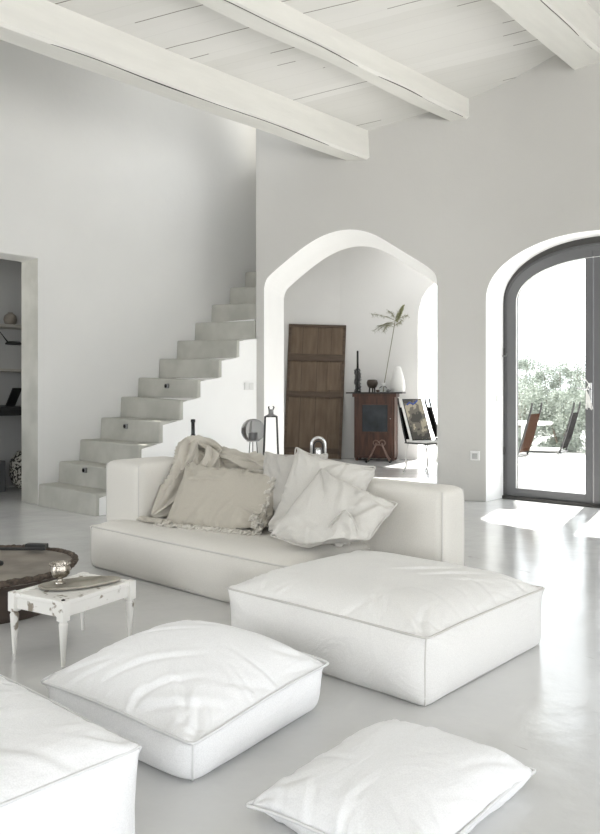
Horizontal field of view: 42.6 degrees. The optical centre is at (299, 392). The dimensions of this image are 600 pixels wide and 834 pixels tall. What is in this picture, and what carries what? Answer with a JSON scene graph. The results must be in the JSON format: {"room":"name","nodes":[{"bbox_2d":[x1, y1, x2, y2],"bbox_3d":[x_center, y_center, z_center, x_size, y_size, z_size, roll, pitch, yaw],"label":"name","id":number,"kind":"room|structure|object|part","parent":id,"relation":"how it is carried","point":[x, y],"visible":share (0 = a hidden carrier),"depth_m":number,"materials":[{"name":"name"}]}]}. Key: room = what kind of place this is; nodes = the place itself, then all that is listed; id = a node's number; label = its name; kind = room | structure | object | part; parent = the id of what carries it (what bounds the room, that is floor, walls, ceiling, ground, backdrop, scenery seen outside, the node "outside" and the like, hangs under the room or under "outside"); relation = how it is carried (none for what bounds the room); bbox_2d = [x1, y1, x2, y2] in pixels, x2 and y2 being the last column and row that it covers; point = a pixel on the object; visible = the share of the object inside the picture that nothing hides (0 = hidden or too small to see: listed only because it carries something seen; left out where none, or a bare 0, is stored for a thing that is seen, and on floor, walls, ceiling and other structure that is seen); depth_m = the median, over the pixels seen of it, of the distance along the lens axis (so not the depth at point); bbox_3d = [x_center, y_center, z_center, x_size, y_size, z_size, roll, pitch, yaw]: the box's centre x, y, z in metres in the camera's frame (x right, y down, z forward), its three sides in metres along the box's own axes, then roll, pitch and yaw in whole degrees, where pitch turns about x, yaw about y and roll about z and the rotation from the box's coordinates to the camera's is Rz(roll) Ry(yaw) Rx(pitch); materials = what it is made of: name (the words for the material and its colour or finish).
{"room":"living room","nodes":[
{"label":"living room","id":0,"kind":"room"},
{"bbox_2d":[0,259,21,486],"bbox_3d":[-4.365,-0.300,9.245,0.200,3.000,5.400,0,0,42],"label":"wall","id":1,"kind":"structure","parent":0,"point":[10,271],"depth_m":9.83,"materials":[{"name":"grey paint"}]},
{"bbox_2d":[0,324,21,329],"bbox_3d":[-3.995,-0.833,9.280,0.300,0.035,1.950,0,0,42],"label":"wall shelf","id":2,"kind":"object","parent":1,"relation":"attached to","point":[2,326],"visible":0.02,"depth_m":9.57,"materials":[{"name":"grey wood"}]},
{"bbox_2d":[3,312,16,324],"bbox_3d":[-3.641,-0.931,9.668,0.164,0.160,0.163,0,0,42],"label":"round pot","id":3,"kind":"object","parent":2,"relation":"on","point":[9,318],"visible":0.87,"depth_m":9.61,"materials":[{"name":"brown ceramic"}]},
{"bbox_2d":[0,369,21,371],"bbox_3d":[-3.995,-0.282,9.280,0.300,0.035,1.950,0,0,42],"label":"wall shelf","id":4,"kind":"object","parent":1,"relation":"attached to","point":[1,370],"visible":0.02,"depth_m":9.52,"materials":[{"name":"grey wood"}]},
{"bbox_2d":[0,40,255,504],"bbox_3d":[-4.879,-2.000,6.198,0.360,6.400,13.200,0,0,42],"label":"wall","id":5,"kind":"structure","parent":0,"point":[128,212],"depth_m":8.79,"materials":[{"name":"white paint"}]},
{"bbox_2d":[0,458,599,833],"bbox_3d":[0.197,1.260,4.823,16.800,0.120,18.000,0,0,42],"label":"floor","id":6,"kind":"structure","parent":0,"point":[540,707],"depth_m":3.12,"materials":[{"name":"white concrete"}]},
{"bbox_2d":[0,460,5,491],"bbox_3d":[-3.870,1.010,9.268,0.360,0.380,0.500,0,0,42],"label":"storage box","id":7,"kind":"object","parent":6,"relation":"on","point":[2,462],"visible":1,"depth_m":9.31,"materials":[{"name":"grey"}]},
{"bbox_2d":[0,406,21,415],"bbox_3d":[-3.847,0.682,9.145,0.680,1.035,2.550,0,0,42],"label":"desk","id":8,"kind":"object","parent":6,"relation":"on","point":[8,410],"visible":0.02,"depth_m":9.14,"materials":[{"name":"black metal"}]},
{"bbox_2d":[0,388,21,406],"bbox_3d":[-3.630,0.050,9.469,0.309,0.227,0.320,0,0,-1],"label":"laptop","id":9,"kind":"object","parent":8,"relation":"on","point":[15,392],"visible":0.91,"depth_m":9.45,"materials":[{"name":"grey plastic"}]},
{"bbox_2d":[0,332,21,344],"bbox_3d":[-3.732,-0.300,9.494,0.170,0.929,0.641,0,0,42],"label":"desk lamp","id":10,"kind":"object","parent":8,"relation":"on","point":[7,341],"visible":0.95,"depth_m":9.58,"materials":[{"name":"black metal"}]},
{"bbox_3d":[-3.591,-0.628,9.649,0.170,0.045,0.221,0,0,42],"label":"lamp shade","id":11,"kind":"part","parent":10,"relation":"part of","materials":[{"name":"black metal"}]},
{"bbox_2d":[9,450,21,488],"bbox_3d":[-3.401,0.950,9.665,0.490,0.500,0.487,0,0,42],"label":"wicker basket","id":12,"kind":"object","parent":6,"relation":"on","point":[15,466],"visible":0.29,"depth_m":9.47,"materials":[{"name":"wicker"}]},
{"bbox_2d":[0,544,78,623],"bbox_3d":[-1.790,1.072,4.305,1.065,0.256,1.040,0,0,22],"label":"table","id":13,"kind":"object","parent":6,"relation":"on","point":[21,569],"visible":0.73,"depth_m":4.20,"materials":[{"name":"brown wood"}]},
{"bbox_2d":[0,547,45,549],"bbox_3d":[-1.821,0.938,4.622,0.580,0.023,0.022,0,0,-1],"label":"stick","id":14,"kind":"object","parent":13,"relation":"on","point":[1,548],"visible":1,"depth_m":4.62,"materials":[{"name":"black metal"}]},
{"bbox_2d":[25,543,47,548],"bbox_3d":[-1.601,0.930,4.675,0.130,0.030,0.050,0,0,7],"label":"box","id":15,"kind":"object","parent":13,"relation":"on","point":[27,544],"visible":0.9,"depth_m":4.65,"materials":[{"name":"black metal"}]},
{"bbox_2d":[0,674,141,833],"bbox_3d":[-1.131,1.035,1.975,1.082,0.330,1.083,0,0,42],"label":"ottoman","id":16,"kind":"object","parent":6,"relation":"on","point":[62,771],"visible":1,"depth_m":1.91,"materials":[{"name":"white fabric"}]},
{"bbox_2d":[8,572,135,666],"bbox_3d":[-1.067,1.050,3.627,0.358,0.299,0.462,0,0,30],"label":"side table","id":17,"kind":"object","parent":6,"relation":"on","point":[61,604],"visible":0.89,"depth_m":3.51,"materials":[{"name":"white paint"}]},
{"bbox_3d":[-1.309,1.054,3.526,0.042,0.291,0.042,0,0,30],"label":"leg","id":18,"kind":"part","parent":17,"relation":"part of","materials":[{"name":"white paint"}]},
{"bbox_3d":[-1.036,1.054,3.366,0.042,0.291,0.042,0,0,30],"label":"leg","id":19,"kind":"part","parent":17,"relation":"part of","materials":[{"name":"white paint"}]},
{"bbox_2d":[38,576,120,590],"bbox_3d":[-1.045,0.903,3.661,0.382,0.012,0.186,0,0,-26],"label":"serving board","id":20,"kind":"object","parent":17,"relation":"on","point":[89,581],"visible":0.95,"depth_m":3.64,"materials":[{"name":"grey wood"}]},
{"bbox_2d":[49,560,70,584],"bbox_3d":[-1.130,0.847,3.624,0.101,0.098,0.099,0,0,42],"label":"footed bowl","id":21,"kind":"object","parent":20,"relation":"on","point":[60,569],"visible":1,"depth_m":3.60,"materials":[{"name":"silver metal"}]},
{"bbox_3d":[-1.097,1.054,3.888,0.042,0.291,0.042,0,0,30],"label":"leg","id":22,"kind":"part","parent":17,"relation":"part of","materials":[{"name":"white paint"}]},
{"bbox_3d":[-0.824,1.054,3.729,0.042,0.291,0.042,0,0,30],"label":"leg","id":23,"kind":"part","parent":17,"relation":"part of","materials":[{"name":"white paint"}]},
{"bbox_2d":[38,272,256,515],"bbox_3d":[-1.259,-0.216,9.088,1.106,2.853,3.371,0,0,42],"label":"staircase","id":24,"kind":"structure","parent":6,"relation":"on","point":[207,377],"depth_m":8.68,"materials":[{"name":"grey concrete"}]},
{"bbox_2d":[244,382,253,389],"bbox_3d":[-0.596,-0.080,8.979,0.016,0.085,0.150,0,0,42],"label":"light switch","id":25,"kind":"object","parent":24,"relation":"attached to","point":[247,386],"visible":1,"depth_m":8.96,"materials":[{"name":"white plastic"}]},
{"bbox_2d":[40,620,328,780],"bbox_3d":[-0.407,1.042,2.820,0.768,0.317,0.780,0,0,35],"label":"pouf","id":26,"kind":"object","parent":6,"relation":"on","point":[195,695],"visible":0.92,"depth_m":2.61,"materials":[{"name":"white fabric"}]},
{"bbox_2d":[90,456,463,602],"bbox_3d":[-0.316,0.842,4.931,2.561,0.715,1.006,0,0,42],"label":"sofa","id":27,"kind":"object","parent":6,"relation":"on","point":[427,519],"visible":0.52,"depth_m":4.55,"materials":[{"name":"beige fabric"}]},
{"bbox_3d":[-1.089,0.842,5.668,0.425,0.715,0.562,0,0,42],"label":"armrest","id":28,"kind":"part","parent":27,"relation":"part of","materials":[{"name":"beige fabric"}]},
{"bbox_2d":[136,435,263,524],"bbox_3d":[-0.588,0.594,5.319,1.053,0.564,0.736,0,0,39],"label":"throw blanket","id":29,"kind":"object","parent":27,"relation":"on","point":[198,449],"visible":0.62,"depth_m":5.47,"materials":[{"name":"beige fabric"}]},
{"bbox_2d":[152,462,275,535],"bbox_3d":[-0.546,0.696,5.087,0.898,0.434,0.355,0,0,28],"label":"pillow","id":30,"kind":"object","parent":27,"relation":"on","point":[223,500],"visible":0.94,"depth_m":5.01,"materials":[{"name":"beige fabric"}]},
{"bbox_3d":[-0.466,1.042,5.007,1.932,0.317,0.916,0,0,42],"label":"seat","id":31,"kind":"part","parent":27,"relation":"part of","materials":[{"name":"beige fabric"}]},
{"bbox_2d":[263,451,327,515],"bbox_3d":[-0.048,0.615,4.939,0.529,0.474,0.182,0,0,36],"label":"pillow","id":32,"kind":"object","parent":27,"relation":"on","point":[278,466],"visible":0.31,"depth_m":4.93,"materials":[{"name":"grey fabric"}]},
{"bbox_2d":[268,447,375,546],"bbox_3d":[0.125,0.625,4.668,0.648,0.562,0.287,0,0,32],"label":"pillow","id":33,"kind":"object","parent":27,"relation":"on","point":[304,468],"visible":0.5,"depth_m":4.66,"materials":[{"name":"white fabric"}]},
{"bbox_2d":[270,468,396,547],"bbox_3d":[0.185,0.661,4.351,0.638,0.426,0.375,0,0,42],"label":"pillow","id":34,"kind":"object","parent":27,"relation":"on","point":[330,509],"visible":1,"depth_m":4.30,"materials":[{"name":"white fabric"}]},
{"bbox_3d":[-0.065,0.865,5.204,2.558,0.670,0.265,0,0,42],"label":"backrest","id":35,"kind":"part","parent":27,"relation":"part of","materials":[{"name":"beige fabric"}]},
{"bbox_2d":[346,392,405,460],"bbox_3d":[1.360,0.593,13.752,1.000,1.215,0.502,0,0,15],"label":"cabinet","id":36,"kind":"object","parent":6,"relation":"on","point":[375,413],"visible":1,"depth_m":13.54,"materials":[{"name":"brown wood"}]},
{"bbox_2d":[354,351,361,391],"bbox_3d":[1.034,-0.388,13.803,0.144,0.745,0.143,0,0,11],"label":"candle holder","id":37,"kind":"object","parent":36,"relation":"on","point":[358,380],"visible":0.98,"depth_m":13.78,"materials":[{"name":"black metal"}]},
{"bbox_2d":[357,351,358,368],"bbox_3d":[1.034,-0.598,13.801,0.038,0.325,0.037,0,0,42],"label":"candle","id":38,"kind":"object","parent":37,"relation":"on","point":[357,351],"depth_m":13.79,"materials":[{"name":"black wax"}]},
{"bbox_2d":[367,379,377,391],"bbox_3d":[1.291,-0.128,13.737,0.200,0.226,0.200,0,0,42],"label":"round vase","id":39,"kind":"object","parent":36,"relation":"on","point":[372,383],"visible":0.97,"depth_m":13.67,"materials":[{"name":"brown ceramic"}]},
{"bbox_3d":[1.306,0.580,13.549,0.640,1.040,0.022,0,0,15],"label":"door","id":40,"kind":"part","parent":36,"relation":"part of","materials":[{"name":"brown wood"}]},
{"bbox_3d":[1.317,0.445,13.530,0.490,0.510,0.014,0,0,15],"label":"moulding","id":41,"kind":"part","parent":36,"relation":"part of","materials":[{"name":"brown wood"}]},
{"bbox_3d":[1.318,0.445,13.534,0.450,0.470,0.009,0,0,15],"label":"glass","id":42,"kind":"part","parent":36,"relation":"part of","materials":[{"name":"grey glass"}]},
{"bbox_3d":[1.359,0.040,13.748,0.780,0.060,0.450,0,0,15],"label":"cornice","id":43,"kind":"part","parent":36,"relation":"part of","materials":[{"name":"brown wood"}]},
{"bbox_2d":[379,383,386,391],"bbox_3d":[1.482,-0.098,13.697,0.160,0.165,0.160,0,0,42],"label":"glass bottle","id":44,"kind":"object","parent":36,"relation":"on","point":[383,388],"visible":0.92,"depth_m":13.64,"materials":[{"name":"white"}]},
{"bbox_3d":[1.482,-0.093,13.697,0.160,0.155,0.160,0,0,42],"label":"glass","id":45,"kind":"part","parent":44,"relation":"part of","materials":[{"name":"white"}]},
{"bbox_2d":[372,305,409,382],"bbox_3d":[1.601,-0.801,13.671,0.709,1.532,0.239,0,0,12],"label":"branch","id":46,"kind":"object","parent":44,"relation":"in","point":[401,309],"visible":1,"depth_m":13.65,"materials":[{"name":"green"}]},
{"bbox_3d":[1.612,-0.736,13.669,0.280,1.402,0.016,0,0,12],"label":"stem","id":47,"kind":"part","parent":46,"relation":"part of","materials":[{"name":"yellow"}]},
{"bbox_2d":[390,366,404,391],"bbox_3d":[1.738,-0.243,13.653,0.270,0.455,0.270,0,0,42],"label":"vase","id":48,"kind":"object","parent":36,"relation":"on","point":[397,381],"visible":0.84,"depth_m":13.56,"materials":[{"name":"white ceramic"}]},
{"bbox_2d":[365,440,391,462],"bbox_3d":[1.358,1.001,13.253,0.442,0.398,0.264,0,0,12],"label":"iron stand","id":49,"kind":"object","parent":6,"relation":"on","point":[375,445],"visible":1,"depth_m":13.21,"materials":[{"name":"brown metal"}]},
{"bbox_2d":[226,550,544,705],"bbox_3d":[0.409,1.019,3.665,1.195,0.363,1.098,0,0,42],"label":"ottoman","id":50,"kind":"object","parent":6,"relation":"on","point":[415,630],"visible":0.95,"depth_m":3.27,"materials":[{"name":"white fabric"}]},
{"bbox_2d":[246,719,535,833],"bbox_3d":[0.303,1.128,2.208,0.632,0.144,0.741,0,0,39],"label":"floor cushion","id":51,"kind":"object","parent":6,"relation":"on","point":[394,776],"visible":1,"depth_m":2.13,"materials":[{"name":"white fabric"}]},
{"bbox_2d":[397,398,436,474],"bbox_3d":[1.862,0.639,11.553,0.466,1.121,0.700,0,0,-33],"label":"sling chair","id":52,"kind":"object","parent":6,"relation":"on","point":[404,428],"visible":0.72,"depth_m":11.56,"materials":[{"name":"black metal"}]},
{"bbox_3d":[1.545,0.416,11.640,0.026,0.676,0.212,0,0,-33],"label":"post","id":53,"kind":"part","parent":52,"relation":"part of","materials":[{"name":"white wood"}]},
{"bbox_3d":[1.589,0.978,11.577,0.100,0.442,0.034,0,0,43],"label":"leg","id":54,"kind":"part","parent":52,"relation":"part of","materials":[{"name":"white metal"}]},
{"bbox_2d":[400,399,431,440],"bbox_3d":[1.758,0.403,11.672,0.415,0.626,0.263,0,0,-33],"label":"picture","id":55,"kind":"object","parent":52,"relation":"on","point":[413,410],"visible":1,"depth_m":11.65,"materials":[{"name":"multicoloured paper"}]},
{"bbox_3d":[1.900,0.750,11.494,0.460,0.018,0.500,0,0,-33],"label":"seat","id":56,"kind":"part","parent":52,"relation":"part of","materials":[{"name":"white metal"}]},
{"bbox_3d":[1.845,0.977,11.191,0.040,0.440,0.109,0,0,-33],"label":"leg","id":57,"kind":"part","parent":52,"relation":"part of","materials":[{"name":"white metal"}]},
{"bbox_2d":[424,398,436,466],"bbox_3d":[2.355,0.639,12.206,0.700,1.121,0.466,0,0,0],"label":"sling chair","id":58,"kind":"object","parent":6,"relation":"on","point":[430,412],"visible":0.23,"depth_m":12.21,"materials":[{"name":"black fabric"}]},
{"bbox_3d":[2.110,0.416,11.987,0.212,0.676,0.026,0,0,0],"label":"post","id":59,"kind":"part","parent":58,"relation":"part of","materials":[{"name":"black metal"}]},
{"bbox_3d":[-0.273,0.912,6.089,2.200,0.575,0.300,0,0,42],"label":"console table","id":60,"kind":"object","parent":6,"relation":"on","visible":0},
{"bbox_2d":[191,419,195,435],"bbox_3d":[-0.921,0.425,6.625,0.131,0.400,0.131,0,0,42],"label":"bottle","id":61,"kind":"object","parent":60,"relation":"on","point":[192,420],"visible":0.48,"depth_m":6.61,"materials":[{"name":"black glass"}]},
{"bbox_2d":[241,419,263,452],"bbox_3d":[-0.375,0.415,6.155,0.196,0.415,0.196,0,0,42],"label":"globe lamp","id":62,"kind":"object","parent":60,"relation":"on","point":[252,430],"visible":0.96,"depth_m":6.09,"materials":[{"name":"clear glass"}]},
{"bbox_3d":[-0.375,0.296,6.155,0.196,0.177,0.196,0,0,42],"label":"globe","id":63,"kind":"part","parent":62,"relation":"part of","materials":[{"name":"clear glass"}]},
{"bbox_2d":[263,406,278,454],"bbox_3d":[-0.227,0.363,6.021,0.134,0.525,0.120,0,0,2],"label":"metal lantern","id":64,"kind":"object","parent":60,"relation":"on","point":[270,411],"visible":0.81,"depth_m":6.00,"materials":[{"name":"black metal"}]},
{"bbox_2d":[310,436,326,453],"bbox_3d":[0.135,0.472,5.691,0.122,0.306,0.052,0,0,0],"label":"lantern","id":65,"kind":"object","parent":60,"relation":"on","point":[313,450],"visible":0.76,"depth_m":5.68,"materials":[{"name":"silver metal"}]},
{"bbox_2d":[284,251,339,428],"bbox_3d":[-0.441,-0.950,14.463,2.400,4.300,0.300,0,0,5],"label":"wall","id":66,"kind":"structure","parent":0,"point":[314,298],"depth_m":14.25,"materials":[{"name":"white paint"}]},
{"bbox_2d":[47,0,599,129],"bbox_3d":[0.854,-4.497,1.251,11.020,3.175,13.600,0,0,42],"label":"ceiling","id":67,"kind":"structure","parent":0,"point":[471,48],"depth_m":7.20,"materials":[{"name":"white wood"}]},
{"bbox_2d":[0,0,368,159],"bbox_3d":[-3.324,-2.851,4.511,0.308,0.357,12.800,0,0,42],"label":"ceiling beam","id":68,"kind":"structure","parent":67,"relation":"attached to","point":[44,27],"depth_m":6.76,"materials":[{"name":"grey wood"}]},
{"bbox_2d":[195,0,468,120],"bbox_3d":[-2.419,-3.168,4.094,0.271,0.259,13.402,0,0,43],"label":"ceiling beam","id":69,"kind":"structure","parent":67,"relation":"attached to","point":[275,19],"depth_m":7.03,"materials":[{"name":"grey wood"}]},
{"bbox_2d":[491,0,599,69],"bbox_3d":[-1.292,-3.518,3.001,0.434,0.417,13.304,0,0,42],"label":"ceiling beam","id":70,"kind":"structure","parent":67,"relation":"attached to","point":[570,29],"depth_m":7.08,"materials":[{"name":"grey wood"}]},
{"bbox_2d":[340,246,435,458],"bbox_3d":[2.229,-0.950,14.117,3.250,4.300,0.450,0,0,12],"label":"wall","id":71,"kind":"structure","parent":0,"point":[372,280],"depth_m":14.06,"materials":[{"name":"white paint"}]},
{"bbox_2d":[284,324,345,458],"bbox_3d":[0.274,-0.036,14.136,1.145,2.494,0.230,0,0,5],"label":"wooden door","id":72,"kind":"structure","parent":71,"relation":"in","point":[316,352],"depth_m":14.13,"materials":[{"name":"brown wood"}]},
{"bbox_3d":[0.227,1.049,14.043,1.060,0.100,0.030,2,-4,5],"label":"rail","id":73,"kind":"part","parent":72,"relation":"part of","materials":[{"name":"brown wood"}]},
{"bbox_3d":[0.270,0.022,14.111,1.060,0.100,0.030,2,-4,5],"label":"rail","id":74,"kind":"part","parent":72,"relation":"part of","materials":[{"name":"brown wood"}]},
{"bbox_3d":[0.297,-0.650,14.156,1.060,0.130,0.030,2,-4,5],"label":"rail","id":75,"kind":"part","parent":72,"relation":"part of","materials":[{"name":"brown wood"}]},
{"bbox_3d":[0.322,-1.239,14.195,1.060,0.050,0.030,2,-4,5],"label":"rail","id":76,"kind":"part","parent":72,"relation":"part of","materials":[{"name":"brown wood"}]},
{"bbox_2d":[256,55,599,501],"bbox_3d":[4.699,-2.600,6.483,12.352,7.600,1.867,0,0,36],"label":"wall","id":77,"kind":"structure","parent":0,"point":[464,204],"depth_m":8.62,"materials":[{"name":"grey paint"}]},
{"bbox_2d":[470,451,479,460],"bbox_3d":[1.939,0.695,8.521,0.105,0.105,0.018,0,0,23],"label":"wall socket","id":78,"kind":"object","parent":77,"relation":"attached to","point":[474,455],"visible":1,"depth_m":8.52,"materials":[{"name":"white plastic"}]},
{"bbox_2d":[496,395,501,400],"bbox_3d":[2.248,0.060,8.676,0.030,0.070,0.100,0,0,42],"label":"light switch","id":79,"kind":"object","parent":77,"relation":"attached to","point":[498,397],"visible":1,"depth_m":8.65,"materials":[{"name":"white plastic"}]},
{"bbox_2d":[502,236,599,507],"bbox_3d":[3.099,-0.235,8.108,2.226,2.870,0.174,0,0,42],"label":"door","id":80,"kind":"structure","parent":77,"relation":"in","point":[588,249],"depth_m":8.33,"materials":[{"name":"grey metal"}]},
{"bbox_3d":[2.740,1.119,8.451,0.933,0.089,0.055,0,0,42],"label":"rail","id":81,"kind":"part","parent":80,"relation":"part of","materials":[{"name":"grey metal"}]},
{"bbox_2d":[581,379,592,409],"bbox_3d":[3.007,0.013,8.052,0.129,0.333,0.022,0,0,42],"label":"tassel","id":82,"kind":"object","parent":80,"relation":"hanging from","point":[588,400],"visible":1,"depth_m":8.04,"materials":[{"name":"white fabric"}]},
{"bbox_3d":[3.065,0.000,8.116,0.035,0.220,0.012,0,0,42],"label":"handle plate","id":83,"kind":"part","parent":80,"relation":"part of","materials":[{"name":"silver metal"}]},
{"label":"outside","id":84,"kind":"structure","parent":0,"visible":0},
{"bbox_2d":[419,406,584,493],"bbox_3d":[10.095,1.370,11.095,120.000,0.260,90.000,0,0,42],"label":"paving","id":85,"kind":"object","parent":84,"point":[546,466],"depth_m":12.80,"materials":[{"name":"white concrete"}]},
{"bbox_2d":[518,348,541,417],"bbox_3d":[5.090,0.091,18.891,1.819,2.309,1.251,0,0,42],"label":"shrub","id":86,"kind":"object","parent":85,"relation":"on","point":[523,364],"visible":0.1,"depth_m":18.35,"materials":[{"name":"green plant"}]},
{"bbox_2d":[518,402,542,488],"bbox_3d":[2.663,0.679,9.748,0.700,1.121,0.466,0,0,32],"label":"sling chair","id":87,"kind":"object","parent":85,"relation":"on","point":[532,420],"visible":0.51,"depth_m":9.60,"materials":[{"name":"black metal"}]},
{"bbox_3d":[2.752,0.456,9.431,0.212,0.676,0.026,0,0,32],"label":"post","id":88,"kind":"part","parent":87,"relation":"part of","materials":[{"name":"black metal"}]},
{"bbox_3d":[2.921,1.018,9.842,0.100,0.442,0.034,0,0,18],"label":"leg","id":89,"kind":"part","parent":87,"relation":"part of","materials":[{"name":"white metal"}]},
{"bbox_3d":[2.987,0.456,9.803,0.212,0.676,0.026,0,0,32],"label":"post","id":90,"kind":"part","parent":87,"relation":"part of","materials":[{"name":"black metal"}]},
{"bbox_2d":[518,376,549,448],"bbox_3d":[4.725,0.415,16.761,1.447,1.666,1.281,0,0,45],"label":"shrub","id":91,"kind":"object","parent":85,"relation":"on","point":[530,391],"visible":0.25,"depth_m":16.44,"materials":[{"name":"green plant"}]},
{"bbox_2d":[518,421,552,484],"bbox_3d":[3.086,0.815,10.523,0.720,0.850,0.720,0,0,42],"label":"table","id":92,"kind":"object","parent":85,"relation":"on","point":[522,423],"visible":0.52,"depth_m":10.47,"materials":[{"name":"white metal"}]},
{"bbox_2d":[521,402,580,486],"bbox_3d":[3.399,0.679,10.409,0.700,1.121,0.466,0,0,29],"label":"sling chair","id":93,"kind":"object","parent":85,"relation":"on","point":[573,417],"visible":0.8,"depth_m":10.28,"materials":[{"name":"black metal"}]},
{"bbox_3d":[3.038,1.017,10.368,0.110,0.440,0.027,0,0,15],"label":"leg","id":94,"kind":"part","parent":93,"relation":"part of","materials":[{"name":"white metal"}]},
{"bbox_3d":[3.245,1.017,10.738,0.110,0.440,0.027,0,0,43],"label":"leg","id":95,"kind":"part","parent":93,"relation":"part of","materials":[{"name":"white metal"}]},
{"bbox_3d":[3.337,0.790,10.443,0.500,0.018,0.460,0,0,29],"label":"seat","id":96,"kind":"part","parent":93,"relation":"part of","materials":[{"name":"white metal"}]},
{"bbox_3d":[3.438,1.018,10.138,0.100,0.442,0.034,0,0,43],"label":"leg","id":97,"kind":"part","parent":93,"relation":"part of","materials":[{"name":"white metal"}]},
{"bbox_3d":[3.504,0.456,10.097,0.212,0.676,0.026,0,0,29],"label":"post","id":98,"kind":"part","parent":93,"relation":"part of","materials":[{"name":"grey wood"}]},
{"bbox_3d":[3.651,1.018,10.516,0.100,0.442,0.034,0,0,15],"label":"leg","id":99,"kind":"part","parent":93,"relation":"part of","materials":[{"name":"white metal"}]},
{"bbox_3d":[3.719,0.456,10.481,0.212,0.676,0.026,0,0,29],"label":"post","id":100,"kind":"part","parent":93,"relation":"part of","materials":[{"name":"grey wood"}]},
{"bbox_2d":[527,356,584,444],"bbox_3d":[6.234,0.170,18.230,1.814,2.152,1.282,0,0,42],"label":"shrub","id":101,"kind":"object","parent":85,"relation":"on","point":[577,375],"visible":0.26,"depth_m":18.23,"materials":[{"name":"green plant"}]},
{"bbox_2d":[533,388,584,452],"bbox_3d":[5.672,0.544,16.322,1.468,1.410,1.329,0,0,42],"label":"shrub","id":102,"kind":"object","parent":85,"relation":"on","point":[551,412],"visible":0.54,"depth_m":16.13,"materials":[{"name":"green plant"}]},
{"bbox_2d":[575,378,584,415],"bbox_3d":[6.532,0.441,15.852,1.479,1.613,1.358,0,0,42],"label":"shrub","id":103,"kind":"object","parent":85,"relation":"on","point":[584,378],"visible":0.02,"depth_m":15.83,"materials":[{"name":"green plant"}]}
]}

